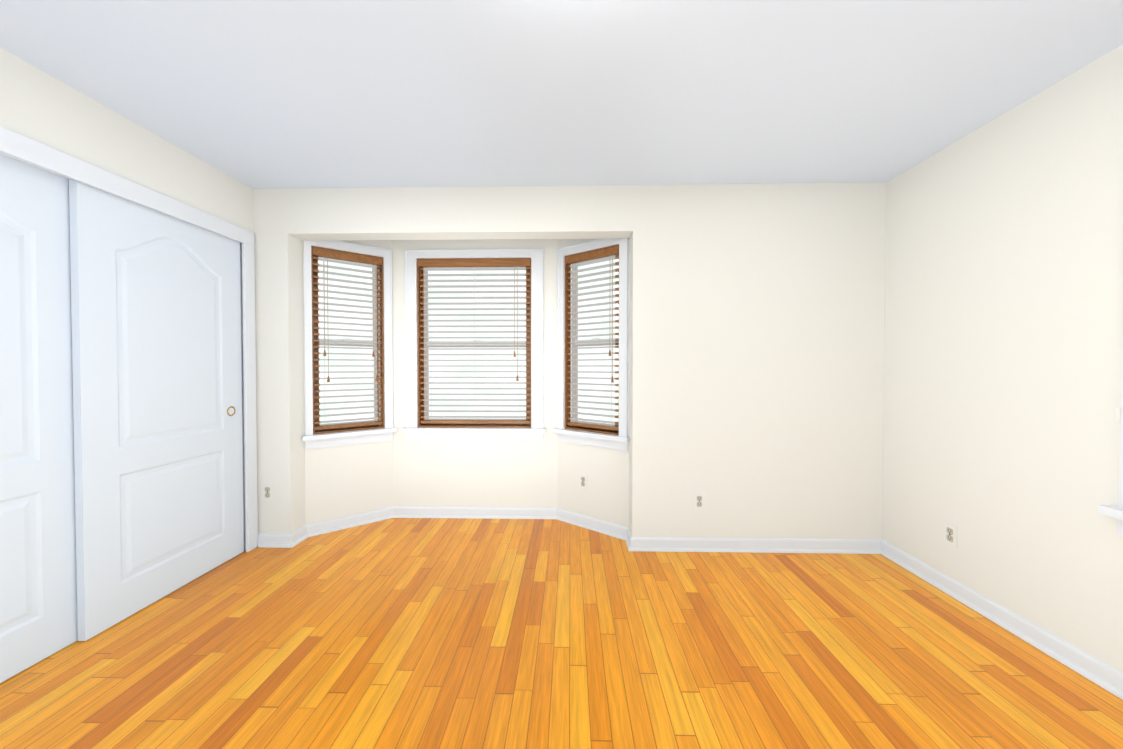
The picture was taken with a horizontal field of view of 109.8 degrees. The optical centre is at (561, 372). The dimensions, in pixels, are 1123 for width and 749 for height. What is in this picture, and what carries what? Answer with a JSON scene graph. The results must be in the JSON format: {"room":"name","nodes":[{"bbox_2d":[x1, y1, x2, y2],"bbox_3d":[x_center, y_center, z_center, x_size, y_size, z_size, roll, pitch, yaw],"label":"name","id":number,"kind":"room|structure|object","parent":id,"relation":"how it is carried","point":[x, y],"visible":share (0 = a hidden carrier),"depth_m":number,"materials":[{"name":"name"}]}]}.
{"room":"empty bedroom","nodes":[
{"label":"empty bedroom","id":0,"kind":"room"},
{"bbox_2d":[0,48,252,231],"bbox_3d":[-2.204,0.009,0.203,0.120,2.430,5.280,0,1,1],"label":"wall","id":1,"kind":"structure","parent":0,"point":[39,105],"depth_m":1.84,"materials":[{"name":"white paint"}]},
{"bbox_2d":[0,154,77,682],"bbox_3d":[-2.188,0.178,1.351,0.035,2.045,0.855,0,1,1],"label":"closet door","id":2,"kind":"structure","parent":1,"relation":"in","point":[38,597],"depth_m":1.63,"materials":[{"name":"white wood"}]},
{"bbox_2d":[0,126,257,551],"bbox_3d":[-2.161,0.137,1.699,0.139,2.128,1.960,0,1,1],"label":"trim","id":3,"kind":"structure","parent":1,"relation":"attached to","point":[23,149],"depth_m":2.40,"materials":[{"name":"white wood"}]},
{"bbox_2d":[69,179,243,640],"bbox_3d":[-2.127,0.166,2.170,0.037,2.045,0.855,0,1,1],"label":"closet door","id":4,"kind":"structure","parent":1,"relation":"in","point":[157,376],"depth_m":2.03,"materials":[{"name":"white wood"}]},
{"bbox_2d":[303,240,392,524],"bbox_3d":[-1.695,-0.036,3.048,0.707,2.430,0.140,-1,1,-39],"label":"wall","id":5,"kind":"structure","parent":0,"point":[345,480],"depth_m":3.02,"materials":[{"name":"white paint"}]},
{"bbox_2d":[302,240,396,449],"bbox_3d":[-1.631,-0.220,3.043,0.641,1.536,0.173,-1,1,-39],"label":"bay window","id":6,"kind":"structure","parent":5,"relation":"in","point":[341,326],"depth_m":3.06,"materials":[{"name":"white wood"}]},
{"bbox_2d":[378,239,571,507],"bbox_3d":[-0.703,-0.039,3.269,1.582,2.430,0.140,0,1,1],"label":"wall","id":7,"kind":"structure","parent":0,"point":[462,473],"depth_m":3.21,"materials":[{"name":"white paint"}]},
{"bbox_2d":[401,249,545,440],"bbox_3d":[-0.705,-0.223,3.225,1.160,1.536,0.173,0,1,1],"label":"bay window","id":8,"kind":"structure","parent":7,"relation":"in","point":[473,344],"depth_m":3.23,"materials":[{"name":"white wood"}]},
{"bbox_2d":[0,518,1122,748],"bbox_3d":[-0.432,1.279,0.503,5.410,0.120,6.020,0,1,1],"label":"floor","id":9,"kind":"structure","parent":0,"point":[458,634],"depth_m":1.65,"materials":[{"name":"brown wood"}]},
{"bbox_2d":[0,0,1122,188],"bbox_3d":[-0.432,-1.270,0.463,5.410,0.120,6.020,0,1,1],"label":"ceiling","id":10,"kind":"structure","parent":0,"point":[269,94],"depth_m":1.65,"materials":[{"name":"white paint"}]},
{"bbox_2d":[253,182,885,538],"bbox_3d":[0.018,-0.031,2.718,4.210,2.430,0.150,0,1,1],"label":"wall","id":11,"kind":"structure","parent":0,"point":[756,356],"depth_m":2.62,"materials":[{"name":"white paint"}]},
{"bbox_2d":[262,484,272,500],"bbox_3d":[-2.008,0.816,2.698,0.072,0.116,0.008,0,1,1],"label":"electrical outlet","id":12,"kind":"object","parent":11,"relation":"attached to","point":[267,492],"visible":1,"depth_m":2.70,"materials":[{"name":"white plastic"}]},
{"bbox_2d":[258,506,1122,699],"bbox_3d":[-0.034,1.178,0.442,4.210,0.084,5.520,0,1,1],"label":"baseboard","id":13,"kind":"structure","parent":11,"relation":"attached to","point":[1105,676],"depth_m":2.62,"materials":[{"name":"white wood"}]},
{"bbox_2d":[694,492,704,509],"bbox_3d":[0.919,0.856,2.633,0.072,0.116,0.008,0,1,1],"label":"outlet","id":14,"kind":"object","parent":11,"relation":"attached to","point":[699,500],"visible":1,"depth_m":2.63,"materials":[{"name":"white plastic"}]},
{"bbox_2d":[557,238,629,527],"bbox_3d":[0.305,-0.035,3.008,0.751,2.430,0.140,1,1,38],"label":"wall","id":15,"kind":"structure","parent":0,"point":[604,496],"depth_m":2.97,"materials":[{"name":"white paint"}]},
{"bbox_2d":[579,473,586,489],"bbox_3d":[0.167,0.836,3.036,0.072,0.116,0.008,1,1,38],"label":"outlet","id":16,"kind":"object","parent":15,"relation":"attached to","point":[582,481],"visible":1,"depth_m":3.03,"materials":[{"name":"white plastic"}]},
{"bbox_2d":[552,238,629,450],"bbox_3d":[0.243,-0.219,3.000,0.670,1.536,0.173,1,1,38],"label":"bay window","id":17,"kind":"structure","parent":15,"relation":"in","point":[599,290],"depth_m":3.04,"materials":[{"name":"white wood"}]},
{"bbox_2d":[882,45,1122,672],"bbox_3d":[2.140,0.011,0.105,0.150,2.430,5.280,0,1,1],"label":"wall","id":18,"kind":"structure","parent":0,"point":[1003,330],"depth_m":1.81,"materials":[{"name":"white paint"}]},
{"bbox_2d":[944,521,957,547],"bbox_3d":[2.106,0.877,2.139,0.008,0.116,0.072,0,1,1],"label":"outlet","id":19,"kind":"object","parent":18,"relation":"attached to","point":[950,534],"visible":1,"depth_m":2.13,"materials":[{"name":"white plastic"}]},
{"bbox_2d":[1098,331,1122,535],"bbox_3d":[2.112,-0.144,0.955,0.173,1.513,1.064,0,1,1],"label":"window","id":20,"kind":"structure","parent":18,"relation":"in","point":[1114,511],"depth_m":1.47,"materials":[{"name":"white wood"}]}
]}

